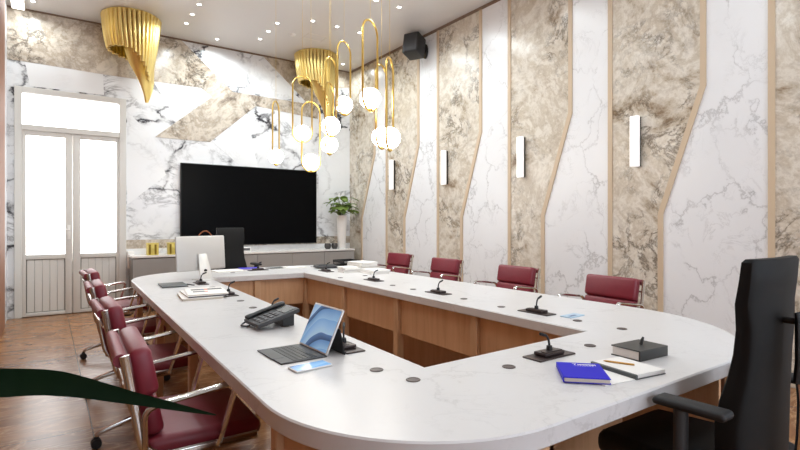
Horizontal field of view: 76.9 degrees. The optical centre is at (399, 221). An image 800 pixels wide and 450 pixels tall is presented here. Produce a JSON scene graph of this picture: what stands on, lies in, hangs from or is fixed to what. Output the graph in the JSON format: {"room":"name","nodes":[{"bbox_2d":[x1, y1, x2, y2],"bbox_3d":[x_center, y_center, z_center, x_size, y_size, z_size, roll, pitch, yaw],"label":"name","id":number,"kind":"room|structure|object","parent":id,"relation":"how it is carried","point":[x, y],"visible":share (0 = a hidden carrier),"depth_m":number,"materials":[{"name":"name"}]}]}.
{"room":"conference room","nodes":[
{"label":"conference room","id":0,"kind":"room"},
{"bbox_2d":[0,0,6,338],"bbox_3d":[-2.035,-0.785,1.993,0.212,4.130,11.200,0,0,-35],"label":"wall","id":1,"kind":"structure","parent":0,"point":[3,4],"depth_m":5.91,"materials":[{"name":"brown wood"}]},
{"bbox_2d":[7,7,349,318],"bbox_3d":[-3.118,-0.785,8.190,5.550,4.130,0.206,0,0,-35],"label":"wall","id":2,"kind":"structure","parent":0,"point":[206,104],"depth_m":7.81,"materials":[{"name":"white stone"}]},
{"bbox_2d":[14,85,125,318],"bbox_3d":[-4.593,-0.263,7.080,1.309,3.085,0.211,0,0,-35],"label":"door","id":3,"kind":"structure","parent":2,"relation":"in","point":[46,121],"depth_m":6.99,"materials":[{"name":"grey paint"}]},
{"bbox_2d":[72,135,72,311],"bbox_3d":[-4.677,-0.263,7.199,1.309,3.085,0.040,0,0,-35],"label":"trim","id":4,"kind":"structure","parent":2,"relation":"attached to","point":[72,135],"depth_m":7.18,"materials":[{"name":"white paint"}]},
{"bbox_2d":[127,251,133,295],"bbox_3d":[-3.964,0.853,7.415,0.085,0.845,0.095,0,0,-35],"label":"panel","id":5,"kind":"object","parent":2,"relation":"attached to","point":[128,252],"visible":0.52,"depth_m":7.38,"materials":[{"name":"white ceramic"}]},
{"bbox_2d":[7,5,349,72],"bbox_3d":[-3.064,-2.840,8.097,5.130,0.020,0.020,0,0,-35],"label":"trim","id":6,"kind":"structure","parent":2,"relation":"attached to","point":[7,5],"depth_m":7.88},
{"bbox_2d":[180,163,316,244],"bbox_3d":[-2.467,-0.270,8.476,2.300,1.300,0.071,0,0,-35],"label":"television","id":7,"kind":"object","parent":2,"relation":"attached to","point":[272,205],"visible":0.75,"depth_m":8.41,"materials":[{"name":"black plastic"}]},
{"bbox_2d":[6,0,492,71],"bbox_3d":[0.093,-2.925,3.606,5.550,0.150,11.400,0,0,-35],"label":"ceiling","id":8,"kind":"structure","parent":0,"point":[238,24],"depth_m":7.06,"materials":[{"name":"white paint"}]},
{"bbox_2d":[10,0,24,9],"bbox_3d":[-4.499,-2.830,5.883,0.150,0.040,1.900,0,0,-35],"label":"recessed light","id":9,"kind":"object","parent":8,"relation":"in","point":[17,4],"visible":1,"depth_m":6.51,"materials":[{"name":"white ceramic"}]},
{"bbox_2d":[100,7,161,102],"bbox_3d":[-3.730,-2.259,7.008,0.750,1.183,0.748,0,0,38],"label":"chandelier","id":10,"kind":"object","parent":8,"relation":"hanging from","point":[131,34],"visible":1,"depth_m":6.80,"materials":[{"name":"gold metal"}]},
{"bbox_2d":[268,101,283,165],"bbox_3d":[-1.502,-1.763,6.102,0.180,2.174,0.180,0,0,-40],"label":"pendant","id":11,"kind":"object","parent":8,"relation":"hanging from","point":[275,156],"visible":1,"depth_m":6.05,"materials":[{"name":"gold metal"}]},
{"bbox_2d":[292,0,312,142],"bbox_3d":[-1.143,-1.888,5.902,0.180,1.924,0.180,0,0,27],"label":"pendant","id":12,"kind":"object","parent":8,"relation":"hanging from","point":[306,132],"visible":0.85,"depth_m":5.87,"materials":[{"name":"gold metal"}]},
{"bbox_2d":[301,101,320,171],"bbox_3d":[-0.989,-1.700,5.595,0.180,2.300,0.180,0,0,8],"label":"pendant","id":13,"kind":"object","parent":8,"relation":"hanging from","point":[310,162],"visible":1,"depth_m":5.54,"materials":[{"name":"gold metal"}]},
{"bbox_2d":[294,48,338,117],"bbox_3d":[-1.425,-2.259,8.598,0.748,1.183,0.750,0,0,-33],"label":"chandelier","id":14,"kind":"object","parent":8,"relation":"hanging from","point":[313,58],"visible":0.8,"depth_m":8.34,"materials":[{"name":"gold metal"}]},
{"bbox_2d":[321,0,337,155],"bbox_3d":[-0.757,-1.781,5.404,0.180,2.138,0.183,0,0,-29],"label":"pendant","id":15,"kind":"object","parent":8,"relation":"hanging from","point":[329,145],"visible":0.88,"depth_m":5.37,"materials":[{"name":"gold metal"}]},
{"bbox_2d":[321,56,339,137],"bbox_3d":[-0.673,-1.833,4.901,0.180,2.034,0.180,0,0,-25],"label":"pendant","id":16,"kind":"object","parent":8,"relation":"hanging from","point":[330,126],"visible":1,"depth_m":4.84,"materials":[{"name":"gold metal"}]},
{"bbox_2d":[337,40,352,115],"bbox_3d":[-0.588,-1.982,5.302,0.180,1.736,0.180,0,0,-13],"label":"pendant","id":17,"kind":"object","parent":8,"relation":"hanging from","point":[344,103],"visible":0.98,"depth_m":5.24,"materials":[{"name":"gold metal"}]},
{"bbox_2d":[360,19,380,111],"bbox_3d":[-0.254,-1.894,4.303,0.180,1.912,0.180,0,0,-13],"label":"pendant","id":18,"kind":"object","parent":8,"relation":"hanging from","point":[370,98],"visible":1,"depth_m":4.24,"materials":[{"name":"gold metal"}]},
{"bbox_2d":[372,0,387,149],"bbox_3d":[-0.171,-1.758,4.654,0.180,2.184,0.180,0,0,-20],"label":"pendant","id":19,"kind":"object","parent":8,"relation":"hanging from","point":[375,135],"visible":0.63,"depth_m":4.61,"materials":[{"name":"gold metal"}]},
{"bbox_2d":[379,56,399,151],"bbox_3d":[-0.086,-1.716,4.201,0.180,2.268,0.183,0,0,-29],"label":"pendant","id":20,"kind":"object","parent":8,"relation":"hanging from","point":[389,137],"visible":1,"depth_m":4.14,"materials":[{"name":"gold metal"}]},
{"bbox_2d":[0,310,796,449],"bbox_3d":[0.093,1.355,3.606,5.550,0.150,11.400,0,0,-35],"label":"floor","id":21,"kind":"structure","parent":0,"point":[56,342],"depth_m":3.61,"materials":[{"name":"brown wood"}]},
{"bbox_2d":[0,368,215,414],"bbox_3d":[-0.601,0.680,0.593,0.468,1.200,0.554,0,0,29],"label":"potted plant","id":22,"kind":"object","parent":21,"relation":"on","point":[13,382],"visible":1,"depth_m":0.57,"materials":[{"name":"green plant"}]},
{"bbox_2d":[79,268,148,359],"bbox_3d":[-2.739,0.865,4.870,0.597,0.828,0.597,0,0,-37],"label":"chair","id":23,"kind":"object","parent":21,"relation":"on","point":[90,274],"visible":0.31,"depth_m":4.72,"materials":[{"name":"metal"}]},
{"bbox_2d":[85,268,99,279],"bbox_3d":[-2.892,0.541,4.755,0.098,0.180,0.480,0,0,-37],"label":"cushion","id":24,"kind":"object","parent":23,"relation":"on","point":[92,274],"depth_m":4.56,"materials":[{"name":"red leather"}]},
{"bbox_2d":[84,279,170,380],"bbox_3d":[-2.115,0.865,3.927,0.597,0.828,0.597,0,0,-34],"label":"chair","id":25,"kind":"object","parent":21,"relation":"on","point":[96,288],"visible":0.27,"depth_m":3.79,"materials":[{"name":"metal"}]},
{"bbox_2d":[91,279,107,298],"bbox_3d":[-2.274,0.541,3.820,0.098,0.180,0.480,0,0,-34],"label":"cushion","id":26,"kind":"object","parent":25,"relation":"on","point":[98,289],"depth_m":3.62,"materials":[{"name":"red leather"}]},
{"bbox_2d":[89,296,198,448],"bbox_3d":[-1.501,0.865,3.014,0.597,0.828,0.597,0,0,-36],"label":"chair","id":27,"kind":"object","parent":21,"relation":"on","point":[109,314],"visible":0.37,"depth_m":2.86,"materials":[{"name":"metal"}]},
{"bbox_2d":[99,296,126,331],"bbox_3d":[-1.655,0.541,2.902,0.098,0.180,0.480,0,0,-36],"label":"cushion","id":28,"kind":"object","parent":27,"relation":"on","point":[115,315],"depth_m":2.71,"materials":[{"name":"red leather"}]},
{"bbox_2d":[105,326,259,449],"bbox_3d":[-0.885,0.865,2.109,0.597,0.828,0.597,0,0,-33],"label":"chair","id":29,"kind":"object","parent":21,"relation":"on","point":[233,422],"visible":0.82,"depth_m":1.91,"materials":[{"name":"red leather"}]},
{"bbox_2d":[119,326,158,394],"bbox_3d":[-1.045,0.541,2.005,0.098,0.180,0.480,0,0,-33],"label":"cushion","id":30,"kind":"object","parent":29,"relation":"on","point":[131,342],"depth_m":1.81,"materials":[{"name":"red leather"}]},
{"bbox_2d":[141,393,163,434],"bbox_3d":[-1.023,0.702,2.019,0.080,0.147,0.480,0,0,-33],"label":"lumbar cushion","id":31,"kind":"object","parent":29,"relation":"on","point":[155,420],"depth_m":1.82,"materials":[{"name":"red leather"}]},
{"bbox_2d":[211,228,261,269],"bbox_3d":[-1.974,0.675,6.116,0.656,1.208,0.616,0,0,-41],"label":"chair","id":32,"kind":"object","parent":21,"relation":"on","point":[234,238],"visible":0.22,"depth_m":6.27,"materials":[{"name":"black leather"}]},
{"bbox_2d":[129,248,354,310],"bbox_3d":[-2.414,0.880,8.271,3.585,0.800,0.458,0,0,-35],"label":"sideboard","id":33,"kind":"object","parent":21,"relation":"on","point":[140,265],"visible":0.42,"depth_m":8.18,"materials":[{"name":"grey paint"}]},
{"bbox_2d":[146,243,158,254],"bbox_3d":[-3.596,0.392,7.322,0.158,0.177,0.108,0,0,-39],"label":"tin","id":34,"kind":"object","parent":33,"relation":"on","point":[151,248],"visible":0.99,"depth_m":7.29,"materials":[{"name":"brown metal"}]},
{"bbox_2d":[166,242,174,254],"bbox_3d":[-3.371,0.392,7.479,0.158,0.177,0.108,0,0,-39],"label":"tin","id":35,"kind":"object","parent":33,"relation":"on","point":[170,245],"visible":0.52,"depth_m":7.43,"materials":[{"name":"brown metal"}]},
{"bbox_2d":[129,248,354,257],"bbox_3d":[-2.414,0.495,8.271,3.585,0.030,0.458,0,0,-35],"label":"countertop","id":36,"kind":"structure","parent":33,"relation":"on","point":[314,249],"depth_m":8.32,"materials":[{"name":"white stone"}]},
{"bbox_2d":[244,247,250,251],"bbox_3d":[-2.511,0.443,8.153,0.180,0.075,0.103,0,0,-35],"label":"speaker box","id":37,"kind":"object","parent":33,"relation":"on","point":[246,249],"visible":0.53,"depth_m":8.13,"materials":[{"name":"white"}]},
{"bbox_2d":[324,243,330,248],"bbox_3d":[-1.282,0.430,8.942,0.120,0.100,0.120,0,0,-35],"label":"glass bowl","id":38,"kind":"object","parent":33,"relation":"on","point":[327,245],"visible":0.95,"depth_m":8.90,"materials":[{"name":"grey glass"}]},
{"bbox_2d":[331,243,337,248],"bbox_3d":[-1.171,0.430,9.020,0.120,0.100,0.120,0,0,-35],"label":"glass bowl","id":39,"kind":"object","parent":33,"relation":"on","point":[333,245],"visible":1,"depth_m":8.98,"materials":[{"name":"grey glass"}]},
{"bbox_2d":[336,215,346,248],"bbox_3d":[-1.053,0.180,9.103,0.196,0.600,0.196,0,0,-35],"label":"vase","id":40,"kind":"object","parent":33,"relation":"on","point":[341,219],"visible":1,"depth_m":9.04,"materials":[{"name":"white ceramic"}]},
{"bbox_2d":[324,196,358,215],"bbox_3d":[-1.006,-0.256,9.081,0.680,0.442,0.574,0,0,-35],"label":"leafy plant","id":41,"kind":"object","parent":40,"relation":"in","point":[341,209],"visible":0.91,"depth_m":9.05,"materials":[{"name":"green plant"}]},
{"bbox_2d":[377,252,413,273],"bbox_3d":[-0.174,0.865,7.204,0.597,0.828,0.597,0,0,-37],"label":"chair","id":42,"kind":"object","parent":21,"relation":"on","point":[397,262],"visible":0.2,"depth_m":7.21,"materials":[{"name":"leather"}]},
{"bbox_2d":[386,264,408,273],"bbox_3d":[-0.042,0.702,7.303,0.080,0.147,0.480,0,0,-37],"label":"lumbar cushion","id":43,"kind":"object","parent":42,"relation":"on","point":[399,270],"depth_m":7.21,"materials":[{"name":"red leather"}]},
{"bbox_2d":[387,252,410,265],"bbox_3d":[-0.022,0.541,7.318,0.098,0.180,0.480,0,0,-37],"label":"cushion","id":44,"kind":"object","parent":42,"relation":"on","point":[394,259],"depth_m":7.26,"materials":[{"name":"red leather"}]},
{"bbox_2d":[131,265,734,449],"bbox_3d":[-0.459,0.910,3.800,2.552,0.740,5.021,0,0,-35],"label":"conference table","id":45,"kind":"object","parent":21,"relation":"on","point":[464,398],"visible":0.77,"depth_m":2.12,"materials":[{"name":"white stone"}]},
{"bbox_2d":[158,282,187,287],"bbox_3d":[-1.928,0.534,4.278,0.200,0.012,0.300,0,0,-32],"label":"notepad","id":46,"kind":"object","parent":45,"relation":"on","point":[170,284],"visible":1,"depth_m":4.25,"materials":[{"name":"grey paper"}]},
{"bbox_2d":[175,235,224,280],"bbox_3d":[-1.833,0.335,4.724,0.180,0.409,0.524,0,0,33],"label":"desktop monitor","id":47,"kind":"object","parent":45,"relation":"on","point":[203,254],"visible":0.95,"depth_m":4.71,"materials":[{"name":"silver metal"}]},
{"bbox_2d":[177,292,223,301],"bbox_3d":[-1.450,0.532,3.648,0.270,0.016,0.376,0,0,-29],"label":"magazine","id":48,"kind":"object","parent":45,"relation":"on","point":[182,297],"visible":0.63,"depth_m":3.50,"materials":[{"name":"beige paper"}]},
{"bbox_2d":[179,290,227,297],"bbox_3d":[-1.437,0.518,3.681,0.270,0.012,0.378,0,0,-32],"label":"magazine","id":49,"kind":"object","parent":48,"relation":"on","point":[183,292],"visible":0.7,"depth_m":3.54,"materials":[{"name":"beige paper"}]},
{"bbox_2d":[184,287,228,295],"bbox_3d":[-1.426,0.508,3.701,0.270,0.008,0.376,0,0,-27],"label":"magazine","id":50,"kind":"object","parent":49,"relation":"on","point":[208,290],"visible":1,"depth_m":3.65,"materials":[{"name":"beige paper"}]},
{"bbox_2d":[190,288,221,291],"bbox_3d":[-1.429,0.504,3.734,0.215,0.001,0.180,0,0,-27],"label":"print","id":51,"kind":"object","parent":50,"relation":"on","point":[201,289],"depth_m":3.71},
{"bbox_2d":[193,272,208,284],"bbox_3d":[-1.743,0.490,4.420,0.096,0.100,0.220,0,0,-35],"label":"table microphone","id":52,"kind":"object","parent":45,"relation":"on","point":[200,281],"visible":1,"depth_m":4.38,"materials":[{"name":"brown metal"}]},
{"bbox_2d":[211,269,244,272],"bbox_3d":[-1.889,0.536,5.538,0.304,0.008,0.214,0,0,-39],"label":"document","id":53,"kind":"object","parent":45,"relation":"on","point":[228,270],"visible":0.86,"depth_m":5.53,"materials":[{"name":"beige paper"}]},
{"bbox_2d":[226,281,238,296],"bbox_3d":[-1.272,0.490,3.748,0.096,0.100,0.220,0,0,-35],"label":"table microphone","id":54,"kind":"object","parent":45,"relation":"on","point":[231,293],"visible":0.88,"depth_m":3.71,"materials":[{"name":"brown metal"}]},
{"bbox_2d":[238,267,256,269],"bbox_3d":[-1.725,0.533,5.775,0.224,0.014,0.154,0,0,-29],"label":"folder","id":55,"kind":"object","parent":45,"relation":"on","point":[245,268],"visible":0.63,"depth_m":5.70,"materials":[{"name":"blue paper"}]},
{"bbox_2d":[247,262,267,270],"bbox_3d":[-1.586,0.490,5.628,0.220,0.100,0.091,0,0,-35],"label":"table microphone","id":56,"kind":"object","parent":45,"relation":"on","point":[257,268],"visible":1,"depth_m":5.61,"materials":[{"name":"brown metal"}]},
{"bbox_2d":[240,301,299,328],"bbox_3d":[-0.679,0.485,2.613,0.255,0.110,0.200,0,0,-37],"label":"desk phone","id":57,"kind":"object","parent":45,"relation":"on","point":[280,313],"visible":1,"depth_m":2.60,"materials":[{"name":"grey plastic"}]},
{"bbox_2d":[283,266,305,268],"bbox_3d":[-1.270,0.537,5.996,0.264,0.006,0.194,0,0,-27],"label":"document","id":58,"kind":"object","parent":45,"relation":"on","point":[285,266],"visible":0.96,"depth_m":5.96,"materials":[{"name":"beige paper"}]},
{"bbox_2d":[257,303,344,364],"bbox_3d":[-0.412,0.451,2.081,0.277,0.179,0.280,0,0,-36],"label":"laptop","id":59,"kind":"object","parent":45,"relation":"on","point":[321,334],"visible":1,"depth_m":2.08,"materials":[{"name":"grey plastic"}]},
{"bbox_2d":[288,360,331,372],"bbox_3d":[-0.333,0.536,1.869,0.150,0.009,0.072,0,0,-39],"label":"smartphone","id":60,"kind":"object","parent":45,"relation":"on","point":[300,368],"visible":1,"depth_m":1.85,"materials":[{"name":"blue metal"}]},
{"bbox_2d":[313,264,337,268],"bbox_3d":[-0.868,0.519,5.911,0.260,0.042,0.180,0,0,-25],"label":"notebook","id":61,"kind":"object","parent":45,"relation":"on","point":[318,266],"visible":0.94,"depth_m":5.85,"materials":[{"name":"grey plastic"}]},
{"bbox_2d":[318,262,333,271],"bbox_3d":[-0.806,0.490,5.515,0.097,0.100,0.220,0,0,-35],"label":"table microphone","id":62,"kind":"object","parent":45,"relation":"on","point":[325,269],"visible":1,"depth_m":5.49,"materials":[{"name":"brown metal"}]},
{"bbox_2d":[333,259,360,265],"bbox_3d":[-0.632,0.497,6.053,0.244,0.085,0.300,0,0,-33],"label":"document tray","id":63,"kind":"object","parent":45,"relation":"on","point":[340,262],"visible":0.48,"depth_m":6.12,"materials":[{"name":"black plastic"}]},
{"bbox_2d":[337,266,359,272],"bbox_3d":[-0.554,0.509,5.422,0.196,0.061,0.191,0,0,-31],"label":"paper stack","id":64,"kind":"object","parent":45,"relation":"on","point":[342,269],"visible":1,"depth_m":5.36,"materials":[{"name":"white paper"}]},
{"bbox_2d":[342,322,365,353],"bbox_3d":[-0.243,0.490,2.168,0.090,0.100,0.220,0,0,-35],"label":"table microphone","id":65,"kind":"object","parent":45,"relation":"on","point":[350,348],"visible":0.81,"depth_m":2.12,"materials":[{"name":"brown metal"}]},
{"bbox_2d":[347,260,377,271],"bbox_3d":[-0.422,0.490,5.612,0.227,0.100,0.311,0,0,-39],"label":"paper stack","id":66,"kind":"object","parent":45,"relation":"on","point":[362,264],"visible":0.74,"depth_m":5.52,"materials":[{"name":"white paper"}]},
{"bbox_2d":[363,269,382,281],"bbox_3d":[-0.240,0.490,4.654,0.097,0.100,0.220,0,0,-35],"label":"table microphone","id":67,"kind":"object","parent":45,"relation":"on","point":[372,278],"visible":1,"depth_m":4.62,"materials":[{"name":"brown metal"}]},
{"bbox_2d":[360,268,390,274],"bbox_3d":[-0.267,0.519,5.338,0.238,0.041,0.276,0,0,-32],"label":"paper stack","id":68,"kind":"object","parent":45,"relation":"on","point":[370,271],"visible":0.94,"depth_m":5.26,"materials":[{"name":"white paper"}]},
{"bbox_2d":[370,367,383,371],"bbox_3d":[-0.085,0.538,1.839,0.051,0.003,0.051,0,0,-35],"label":"cable grommet","id":69,"kind":"object","parent":45,"relation":"on","point":[375,369],"visible":1,"depth_m":1.84,"materials":[{"name":"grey metal"}]},
{"bbox_2d":[406,377,420,381],"bbox_3d":[0.045,0.538,1.722,0.051,0.003,0.051,0,0,-35],"label":"cable grommet","id":70,"kind":"object","parent":45,"relation":"on","point":[410,379],"visible":1,"depth_m":1.72,"materials":[{"name":"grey metal"}]},
{"bbox_2d":[425,280,450,294],"bbox_3d":[0.292,0.490,3.825,0.097,0.100,0.220,0,0,-35],"label":"table microphone","id":71,"kind":"object","parent":45,"relation":"on","point":[438,291],"visible":1,"depth_m":3.79,"materials":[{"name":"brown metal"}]},
{"bbox_2d":[502,364,515,368],"bbox_3d":[0.405,0.538,1.877,0.051,0.003,0.051,0,0,-35],"label":"cable grommet","id":72,"kind":"object","parent":45,"relation":"on","point":[507,366],"visible":1,"depth_m":1.88,"materials":[{"name":"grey metal"}]},
{"bbox_2d":[517,295,555,315],"bbox_3d":[0.815,0.490,3.000,0.097,0.100,0.220,0,0,-35],"label":"table microphone","id":73,"kind":"object","parent":45,"relation":"on","point":[535,310],"visible":1,"depth_m":2.97,"materials":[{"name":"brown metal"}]},
{"bbox_2d":[523,332,574,361],"bbox_3d":[0.602,0.490,2.034,0.220,0.100,0.090,0,0,-35],"label":"table microphone","id":74,"kind":"object","parent":45,"relation":"on","point":[550,353],"visible":1,"depth_m":2.01,"materials":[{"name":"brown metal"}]},
{"bbox_2d":[560,313,584,317],"bbox_3d":[0.989,0.537,2.890,0.140,0.006,0.070,0,0,-39],"label":"card","id":75,"kind":"object","parent":45,"relation":"on","point":[572,315],"visible":1,"depth_m":2.88,"materials":[{"name":"paper"}]},
{"bbox_2d":[584,344,595,346],"bbox_3d":[0.829,0.538,2.198,0.051,0.003,0.051,0,0,-35],"label":"cable grommet","id":76,"kind":"object","parent":45,"relation":"on","point":[586,345],"visible":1,"depth_m":2.19,"materials":[{"name":"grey metal"}]},
{"bbox_2d":[591,356,665,385],"bbox_3d":[0.765,0.531,1.809,0.302,0.017,0.196,0,0,-27],"label":"open notebook","id":77,"kind":"object","parent":45,"relation":"on","point":[618,373],"visible":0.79,"depth_m":1.79,"materials":[{"name":"white paper"}]},
{"bbox_2d":[556,362,610,384],"bbox_3d":[0.638,0.527,1.766,0.152,0.018,0.186,0,0,10],"label":"notebook","id":78,"kind":"object","parent":77,"relation":"on","point":[589,373],"visible":1,"depth_m":1.73,"materials":[{"name":"blue paper"}]},
{"bbox_2d":[603,360,634,365],"bbox_3d":[0.808,0.519,1.861,0.107,0.007,0.007,0,0,31],"label":"pencil","id":79,"kind":"object","parent":77,"relation":"on","point":[603,360],"visible":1,"depth_m":1.86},
{"bbox_2d":[611,337,667,361],"bbox_3d":[0.971,0.503,2.045,0.184,0.074,0.130,0,0,-31],"label":"book","id":80,"kind":"object","parent":45,"relation":"on","point":[639,350],"visible":1,"depth_m":2.01,"materials":[{"name":"grey paper"}]},
{"bbox_2d":[411,257,463,281],"bbox_3d":[0.405,0.865,6.168,0.597,0.828,0.597,0,0,-36],"label":"chair","id":81,"kind":"object","parent":21,"relation":"on","point":[441,268],"visible":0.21,"depth_m":6.20,"materials":[{"name":"leather"}]},
{"bbox_2d":[430,271,457,280],"bbox_3d":[0.538,0.702,6.265,0.080,0.147,0.480,0,0,-36],"label":"lumbar cushion","id":82,"kind":"object","parent":81,"relation":"on","point":[434,274],"depth_m":6.20,"materials":[{"name":"red leather"}]},
{"bbox_2d":[430,257,459,273],"bbox_3d":[0.559,0.541,6.280,0.098,0.180,0.480,0,0,-36],"label":"cushion","id":83,"kind":"object","parent":81,"relation":"on","point":[438,265],"depth_m":6.23,"materials":[{"name":"red leather"}]},
{"bbox_2d":[474,264,539,292],"bbox_3d":[1.032,0.865,5.081,0.597,0.828,0.597,0,0,-33],"label":"chair","id":84,"kind":"object","parent":21,"relation":"on","point":[521,278],"visible":0.25,"depth_m":5.11,"materials":[{"name":"leather"}]},
{"bbox_2d":[497,281,532,291],"bbox_3d":[1.170,0.702,5.171,0.080,0.147,0.480,0,0,-33],"label":"lumbar cushion","id":85,"kind":"object","parent":84,"relation":"on","point":[502,284],"depth_m":5.14,"materials":[{"name":"red leather"}]},
{"bbox_2d":[497,264,535,285],"bbox_3d":[1.192,0.541,5.185,0.098,0.180,0.480,0,0,-33],"label":"cushion","id":86,"kind":"object","parent":84,"relation":"on","point":[508,275],"depth_m":5.13,"materials":[{"name":"red leather"}]},
{"bbox_2d":[558,274,644,308],"bbox_3d":[1.601,0.865,4.112,0.597,0.828,0.597,0,0,-31],"label":"chair","id":87,"kind":"object","parent":21,"relation":"on","point":[623,291],"visible":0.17,"depth_m":4.15,"materials":[{"name":"leather"}]},
{"bbox_2d":[585,274,639,300],"bbox_3d":[1.764,0.541,4.210,0.098,0.180,0.480,0,0,-31],"label":"cushion","id":88,"kind":"object","parent":87,"relation":"on","point":[598,287],"depth_m":4.17,"materials":[{"name":"red leather"}]},
{"bbox_2d":[598,255,799,449],"bbox_3d":[1.058,0.696,1.776,0.656,1.167,0.616,0,0,-34],"label":"chair","id":89,"kind":"object","parent":21,"relation":"on","point":[752,412],"visible":1,"depth_m":1.54,"materials":[{"name":"black leather"}]},
{"bbox_2d":[350,0,799,387],"bbox_3d":[2.340,-0.785,5.057,0.204,4.130,11.200,0,0,-35],"label":"wall","id":90,"kind":"structure","parent":0,"point":[715,216],"depth_m":5.29,"materials":[{"name":"white stone"}]},
{"bbox_2d":[361,61,375,259],"bbox_3d":[-0.573,-0.785,9.034,0.015,4.130,0.494,0,0,-35],"label":"trim","id":91,"kind":"structure","parent":90,"relation":"attached to","point":[374,154],"depth_m":9.04,"materials":[{"name":"beige wood"}]},
{"bbox_2d":[386,55,387,264],"bbox_3d":[-0.226,-0.785,8.538,0.014,4.130,0.048,0,0,-35],"label":"trim","id":92,"kind":"structure","parent":90,"relation":"attached to","point":[387,55],"depth_m":8.52,"materials":[{"name":"beige wood"}]},
{"bbox_2d":[389,160,394,189],"bbox_3d":[-0.127,-0.780,8.331,0.081,0.490,0.084,0,0,-35],"label":"wall light","id":93,"kind":"object","parent":90,"relation":"attached to","point":[391,162],"visible":1,"depth_m":8.30,"materials":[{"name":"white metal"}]},
{"bbox_2d":[403,59,419,253],"bbox_3d":[0.177,-0.785,7.963,0.015,4.130,0.423,0,0,-35],"label":"trim","id":94,"kind":"structure","parent":90,"relation":"attached to","point":[418,60],"depth_m":7.84,"materials":[{"name":"beige wood"}]},
{"bbox_2d":[402,31,427,60],"bbox_3d":[0.237,-2.620,7.545,0.261,0.349,0.407,0,0,30],"label":"wall speaker","id":95,"kind":"object","parent":90,"relation":"attached to","point":[415,47],"visible":1,"depth_m":7.42,"materials":[{"name":"black plastic"}]},
{"bbox_2d":[403,32,416,50],"bbox_3d":[0.147,-2.647,7.399,0.210,0.265,0.063,0,0,30],"label":"grille","id":96,"kind":"object","parent":95,"relation":"attached to","point":[410,39],"depth_m":7.39,"materials":[{"name":"grey plastic"}]},
{"bbox_2d":[349,0,499,73],"bbox_3d":[2.194,-2.833,5.077,0.020,0.035,11.000,0,0,-35],"label":"trim","id":97,"kind":"structure","parent":90,"relation":"attached to","point":[493,1],"depth_m":7.35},
{"bbox_2d":[437,30,438,257],"bbox_3d":[0.559,-0.785,7.418,0.014,4.130,0.048,0,0,-35],"label":"trim","id":98,"kind":"structure","parent":90,"relation":"attached to","point":[438,30],"depth_m":7.40,"materials":[{"name":"beige wood"}]},
{"bbox_2d":[441,150,447,184],"bbox_3d":[0.641,-0.780,7.235,0.081,0.490,0.084,0,0,-35],"label":"wall light","id":99,"kind":"object","parent":90,"relation":"attached to","point":[444,154],"visible":1,"depth_m":7.21,"materials":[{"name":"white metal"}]},
{"bbox_2d":[460,9,481,281],"bbox_3d":[0.962,-0.785,6.842,0.015,4.130,0.423,0,0,-35],"label":"trim","id":100,"kind":"structure","parent":90,"relation":"attached to","point":[480,11],"depth_m":6.71,"materials":[{"name":"beige wood"}]},
{"bbox_2d":[508,0,510,264],"bbox_3d":[1.362,-0.785,6.271,0.014,4.130,0.048,0,0,-35],"label":"trim","id":101,"kind":"structure","parent":90,"relation":"attached to","point":[509,1],"depth_m":6.26,"materials":[{"name":"beige wood"}]},
{"bbox_2d":[517,136,524,177],"bbox_3d":[1.460,-0.780,6.065,0.081,0.490,0.084,0,0,-35],"label":"wall light","id":102,"kind":"object","parent":90,"relation":"attached to","point":[521,139],"visible":1,"depth_m":6.04,"materials":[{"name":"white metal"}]},
{"bbox_2d":[541,0,572,293],"bbox_3d":[1.765,-0.785,5.696,0.015,4.130,0.423,0,0,-35],"label":"trim","id":103,"kind":"structure","parent":90,"relation":"attached to","point":[570,2],"depth_m":5.60,"materials":[{"name":"beige wood"}]},
{"bbox_2d":[608,0,612,275],"bbox_3d":[2.148,-0.785,5.149,0.014,4.130,0.048,0,0,-35],"label":"trim","id":104,"kind":"structure","parent":90,"relation":"attached to","point":[610,2],"depth_m":5.14,"materials":[{"name":"beige wood"}]},
{"bbox_2d":[630,115,640,166],"bbox_3d":[2.286,-0.780,4.886,0.081,0.490,0.084,0,0,-35],"label":"wall light","id":105,"kind":"object","parent":90,"relation":"attached to","point":[635,121],"visible":1,"depth_m":4.85,"materials":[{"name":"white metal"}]},
{"bbox_2d":[658,0,705,311],"bbox_3d":[2.551,-0.785,4.574,0.015,4.130,0.423,0,0,-35],"label":"trim","id":106,"kind":"structure","parent":90,"relation":"attached to","point":[702,86],"depth_m":4.56,"materials":[{"name":"beige wood"}]},
{"bbox_2d":[768,0,774,257],"bbox_3d":[2.951,-0.785,4.002,0.014,4.130,0.048,0,0,-35],"label":"trim","id":107,"kind":"structure","parent":90,"relation":"attached to","point":[771,3],"depth_m":4.00,"materials":[{"name":"beige wood"}]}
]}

